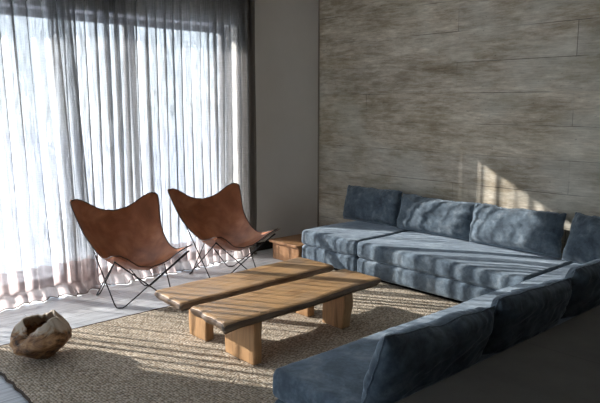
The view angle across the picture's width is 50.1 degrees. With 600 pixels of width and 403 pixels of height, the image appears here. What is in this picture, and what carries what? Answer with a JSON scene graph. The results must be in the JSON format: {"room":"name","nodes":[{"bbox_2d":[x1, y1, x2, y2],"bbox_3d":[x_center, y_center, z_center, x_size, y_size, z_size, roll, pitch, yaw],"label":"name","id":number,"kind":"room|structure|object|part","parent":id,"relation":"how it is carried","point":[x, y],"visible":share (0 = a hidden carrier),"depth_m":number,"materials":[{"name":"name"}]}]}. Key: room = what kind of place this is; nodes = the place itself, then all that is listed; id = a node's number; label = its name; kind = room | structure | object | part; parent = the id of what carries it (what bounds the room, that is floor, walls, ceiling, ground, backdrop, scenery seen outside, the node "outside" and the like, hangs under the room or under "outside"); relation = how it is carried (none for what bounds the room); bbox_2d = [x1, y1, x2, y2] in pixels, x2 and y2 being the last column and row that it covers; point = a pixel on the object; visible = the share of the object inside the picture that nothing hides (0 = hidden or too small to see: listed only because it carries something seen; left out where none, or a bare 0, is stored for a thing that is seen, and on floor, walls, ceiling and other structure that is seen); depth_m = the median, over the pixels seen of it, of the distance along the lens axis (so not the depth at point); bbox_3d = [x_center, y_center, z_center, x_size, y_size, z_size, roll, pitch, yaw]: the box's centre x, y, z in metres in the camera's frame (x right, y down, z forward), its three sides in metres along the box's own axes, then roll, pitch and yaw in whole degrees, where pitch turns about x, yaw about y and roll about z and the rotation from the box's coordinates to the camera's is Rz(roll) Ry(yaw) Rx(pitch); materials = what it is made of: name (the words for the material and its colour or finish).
{"room":"living room","nodes":[
{"label":"living room","id":0,"kind":"room"},
{"bbox_2d":[0,248,281,402],"bbox_3d":[-0.127,1.386,1.865,8.400,0.100,9.000,-8,12,-41],"label":"floor","id":1,"kind":"structure","parent":0,"point":[80,310],"depth_m":5.23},
{"bbox_2d":[70,192,193,308],"bbox_3d":[-1.376,0.396,5.306,0.785,0.822,0.864,-7,11,-37],"label":"chair","id":2,"kind":"object","parent":1,"relation":"on","point":[132,236],"visible":1,"depth_m":5.47,"materials":[{"name":"leather"}]},
{"bbox_3d":[-1.553,0.415,5.327,0.333,0.777,1.026,0,9,0],"label":"frame rod","id":3,"kind":"part","parent":2,"relation":"part of","materials":[{"name":"black metal"}]},
{"bbox_3d":[-1.398,0.410,5.323,0.648,0.787,0.800,-7,11,-37],"label":"frame rod","id":4,"kind":"part","parent":2,"relation":"part of","materials":[{"name":"black metal"}]},
{"bbox_3d":[-1.226,0.409,5.330,0.327,0.787,1.026,0,9,1],"label":"frame rod","id":5,"kind":"part","parent":2,"relation":"part of","materials":[{"name":"black metal"}]},
{"bbox_3d":[-1.347,0.391,5.484,1.026,0.777,0.333,2,9,15],"label":"frame rod","id":6,"kind":"part","parent":2,"relation":"part of","materials":[{"name":"black metal"}]},
{"bbox_2d":[168,183,278,277],"bbox_3d":[-0.707,0.293,5.982,0.785,0.822,0.864,-7,11,-37],"label":"chair","id":7,"kind":"object","parent":1,"relation":"on","point":[219,220],"visible":0.99,"depth_m":6.16,"materials":[{"name":"brown leather"}]},
{"bbox_3d":[-0.884,0.312,6.002,0.333,0.777,1.026,0,9,0],"label":"frame rod","id":8,"kind":"part","parent":7,"relation":"part of","materials":[{"name":"black metal"}]},
{"bbox_3d":[-0.729,0.308,5.999,0.648,0.787,0.800,-7,11,-37],"label":"frame rod","id":9,"kind":"part","parent":7,"relation":"part of","materials":[{"name":"black metal"}]},
{"bbox_3d":[-0.557,0.306,6.007,0.327,0.787,1.026,0,9,1],"label":"frame rod","id":10,"kind":"part","parent":7,"relation":"part of","materials":[{"name":"black metal"}]},
{"bbox_3d":[-0.679,0.288,6.160,1.026,0.777,0.333,2,9,14],"label":"frame rod","id":11,"kind":"part","parent":7,"relation":"part of","materials":[{"name":"black metal"}]},
{"bbox_2d":[0,269,460,402],"bbox_3d":[-0.119,0.941,4.393,3.270,0.017,2.316,-8,12,-41],"label":"rug","id":12,"kind":"object","parent":1,"relation":"on","point":[151,356],"visible":0.44,"depth_m":4.07,"materials":[{"name":"carpet"}]},
{"bbox_2d":[9,309,71,359],"bbox_3d":[-1.633,0.843,4.049,0.375,0.281,0.401,-8,12,-41],"label":"bowl","id":13,"kind":"object","parent":12,"relation":"on","point":[37,336],"visible":1,"depth_m":3.96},
{"bbox_2d":[154,257,333,340],"bbox_3d":[-0.367,0.717,4.644,1.419,0.356,0.405,-8,12,-44],"label":"coffee table","id":14,"kind":"object","parent":12,"relation":"on","point":[182,297],"visible":0.86,"depth_m":4.45,"materials":[{"name":"brown wood"}]},
{"bbox_3d":[-0.678,0.785,4.395,0.075,0.296,0.219,-8,12,-41],"label":"leg","id":15,"kind":"part","parent":14,"relation":"part of","materials":[{"name":"brown wood"}]},
{"bbox_3d":[0.004,0.708,4.902,0.075,0.295,0.251,-8,12,-41],"label":"leg","id":16,"kind":"part","parent":14,"relation":"part of","materials":[{"name":"brown wood"}]},
{"bbox_2d":[190,269,380,364],"bbox_3d":[-0.052,0.773,4.277,1.435,0.356,0.459,-8,12,-41],"label":"coffee table","id":17,"kind":"object","parent":12,"relation":"on","point":[240,318],"visible":1,"depth_m":4.08,"materials":[{"name":"brown wood"}]},
{"bbox_3d":[-0.360,0.841,4.028,0.070,0.295,0.323,-8,12,-41],"label":"leg","id":18,"kind":"part","parent":17,"relation":"part of","materials":[{"name":"brown wood"}]},
{"bbox_3d":[0.270,0.750,4.626,0.095,0.296,0.232,-8,12,-41],"label":"leg","id":19,"kind":"part","parent":17,"relation":"part of","materials":[{"name":"brown wood"}]},
{"bbox_2d":[273,263,578,402],"bbox_3d":[1.361,0.831,3.881,3.357,0.357,0.784,-8,12,-41],"label":"module","id":20,"kind":"object","parent":12,"relation":"on","point":[336,375],"visible":0.2,"depth_m":3.04,"materials":[{"name":"blue fabric"}]},
{"bbox_2d":[361,306,494,402],"bbox_3d":[0.590,0.640,2.839,0.830,0.335,0.223,-8,12,-43],"label":"cushion","id":21,"kind":"object","parent":20,"relation":"on","point":[410,359],"visible":0.98,"depth_m":2.66,"materials":[{"name":"blue fabric"}]},
{"bbox_2d":[482,278,571,354],"bbox_3d":[1.188,0.570,3.361,0.782,0.315,0.216,-8,12,-44],"label":"cushion","id":22,"kind":"object","parent":20,"relation":"on","point":[521,314],"visible":0.92,"depth_m":3.20,"materials":[{"name":"blue fabric"}]},
{"bbox_2d":[560,259,599,318],"bbox_3d":[1.785,0.487,3.885,0.800,0.322,0.218,-8,12,-42],"label":"cushion","id":23,"kind":"object","parent":20,"relation":"on","point":[585,281],"visible":0.74,"depth_m":3.64,"materials":[{"name":"blue fabric"}]},
{"bbox_2d":[562,212,599,263],"bbox_3d":[2.276,0.317,4.760,0.259,0.391,0.649,-6,10,-34],"label":"cushion","id":24,"kind":"object","parent":20,"relation":"on","point":[582,246],"visible":0.92,"depth_m":4.82,"materials":[{"name":"blue fabric"}]},
{"bbox_2d":[357,231,573,302],"bbox_3d":[1.425,0.573,5.569,0.980,0.358,1.668,-8,12,-41],"label":"module","id":25,"kind":"object","parent":12,"relation":"on","point":[453,269],"visible":0.73,"depth_m":5.28,"materials":[{"name":"blue fabric"}]},
{"bbox_3d":[1.424,0.629,5.578,0.971,0.171,1.660,-8,12,-41],"label":"mattress","id":26,"kind":"part","parent":25,"relation":"part of","materials":[{"name":"blue fabric"}]},
{"bbox_2d":[397,193,474,240],"bbox_3d":[1.290,0.137,6.095,0.864,0.349,0.250,8,12,44],"label":"cushion","id":27,"kind":"object","parent":25,"relation":"on","point":[453,219],"visible":0.95,"depth_m":6.00,"materials":[{"name":"blue fabric"}]},
{"bbox_2d":[469,203,566,257],"bbox_3d":[1.828,0.229,5.468,0.242,0.362,0.877,-7,11,-39],"label":"cushion","id":28,"kind":"object","parent":25,"relation":"on","point":[521,229],"visible":1,"depth_m":5.35,"materials":[{"name":"blue fabric"}]},
{"bbox_2d":[269,234,304,260],"bbox_3d":[0.191,0.469,6.894,0.990,0.199,0.440,-8,12,-41],"label":"side table","id":29,"kind":"object","parent":1,"relation":"on","point":[285,248],"visible":0.42,"depth_m":6.61,"materials":[{"name":"brown wood"}]},
{"bbox_2d":[302,221,409,271],"bbox_3d":[0.613,0.439,6.460,0.979,0.356,0.754,-8,12,-41],"label":"module","id":30,"kind":"object","parent":1,"relation":"on","point":[335,245],"visible":0.66,"depth_m":6.19,"materials":[{"name":"blue fabric"}]},
{"bbox_3d":[0.613,0.495,6.469,0.971,0.167,0.746,-8,12,-41],"label":"mattress","id":31,"kind":"part","parent":30,"relation":"part of","materials":[{"name":"blue fabric"}]},
{"bbox_3d":[0.613,0.342,6.446,0.978,0.161,0.753,-8,12,-41],"label":"seat mattress","id":32,"kind":"part","parent":30,"relation":"part of","materials":[{"name":"blue fabric"}]},
{"bbox_2d":[343,185,401,226],"bbox_3d":[0.749,0.039,6.706,0.236,0.371,0.758,-7,11,-41],"label":"cushion","id":33,"kind":"object","parent":30,"relation":"on","point":[371,205],"visible":0.97,"depth_m":6.59,"materials":[{"name":"blue fabric"}]},
{"bbox_2d":[395,305,599,402],"bbox_3d":[1.332,1.332,0.218,8.398,0.500,4.639,-8,12,-41],"label":"platform","id":34,"kind":"object","parent":1,"relation":"on","point":[561,363],"depth_m":2.65,"materials":[{"name":"stone"}]},
{"bbox_2d":[255,0,317,242],"bbox_3d":[-3.021,-0.605,4.813,8.400,2.950,0.350,-8,12,-41],"label":"wall","id":35,"kind":"structure","parent":0,"point":[286,31],"depth_m":7.14,"materials":[{"name":"paint"}]},
{"bbox_2d":[256,241,272,250],"bbox_3d":[-0.205,0.464,7.292,1.149,0.089,0.015,-8,12,-41],"label":"baseboard","id":36,"kind":"structure","parent":35,"relation":"attached to","point":[268,245],"depth_m":7.12,"materials":[{"name":"black"}]},
{"bbox_2d":[319,0,599,252],"bbox_3d":[3.069,-0.579,4.476,0.200,3.200,9.000,-8,12,-41],"label":"wall","id":37,"kind":"structure","parent":0,"point":[494,102],"depth_m":5.99,"materials":[{"name":"stone tile"}]},
{"bbox_2d":[317,0,319,226],"bbox_3d":[0.215,-1.050,7.448,0.013,2.859,0.016,-8,12,-41],"label":"trim","id":38,"kind":"structure","parent":37,"relation":"attached to","point":[318,0],"depth_m":7.40,"materials":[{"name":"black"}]},
{"bbox_3d":[-0.127,-1.654,1.403,8.400,0.150,9.000,-8,12,-41],"label":"ceiling","id":39,"kind":"structure","parent":0,"visible":0},
{"bbox_3d":[-1.880,-2.138,5.150,4.050,0.019,0.160,-8,12,-41],"label":"trim","id":40,"kind":"structure","parent":39,"relation":"attached to","visible":0},
{"bbox_2d":[0,0,101,311],"bbox_3d":[-2.441,-0.580,4.705,1.996,2.926,0.415,-8,12,-41],"label":"sheer curtain","id":41,"kind":"object","parent":40,"relation":"hanging from","point":[45,253],"visible":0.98,"depth_m":5.20,"materials":[{"name":"fabric"}]},
{"bbox_3d":[-2.409,0.860,4.886,0.149,0.023,1.991,8,11,41],"label":"hem cord","id":42,"kind":"part","parent":41,"relation":"part of","materials":[{"name":"white fabric"}]},
{"bbox_2d":[65,0,154,284],"bbox_3d":[-1.685,-0.714,5.584,0.283,2.926,0.895,8,12,44],"label":"sheer curtain","id":43,"kind":"object","parent":40,"relation":"hanging from","point":[108,35],"visible":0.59,"depth_m":5.68,"materials":[{"name":"fabric"}]},
{"bbox_3d":[-1.650,0.728,5.769,0.893,0.019,0.178,-8,12,-41],"label":"hem cord","id":44,"kind":"part","parent":43,"relation":"part of","materials":[{"name":"white fabric"}]},
{"bbox_2d":[144,0,250,276],"bbox_3d":[-0.950,-0.807,6.194,1.172,2.926,0.169,-8,12,-41],"label":"sheer curtain","id":45,"kind":"object","parent":40,"relation":"hanging from","point":[197,59],"visible":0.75,"depth_m":6.17,"materials":[{"name":"fabric"}]},
{"bbox_3d":[-0.929,0.630,6.386,1.176,0.028,0.095,-8,12,-42],"label":"hem cord","id":46,"kind":"part","parent":45,"relation":"part of","materials":[{"name":"white fabric"}]},
{"bbox_2d":[247,0,256,253],"bbox_3d":[-0.544,-0.876,6.653,0.185,2.926,0.105,-8,12,-41],"label":"drape","id":47,"kind":"object","parent":40,"relation":"hanging from","point":[250,3],"visible":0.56,"depth_m":6.68,"materials":[{"name":"fabric"}]}
]}

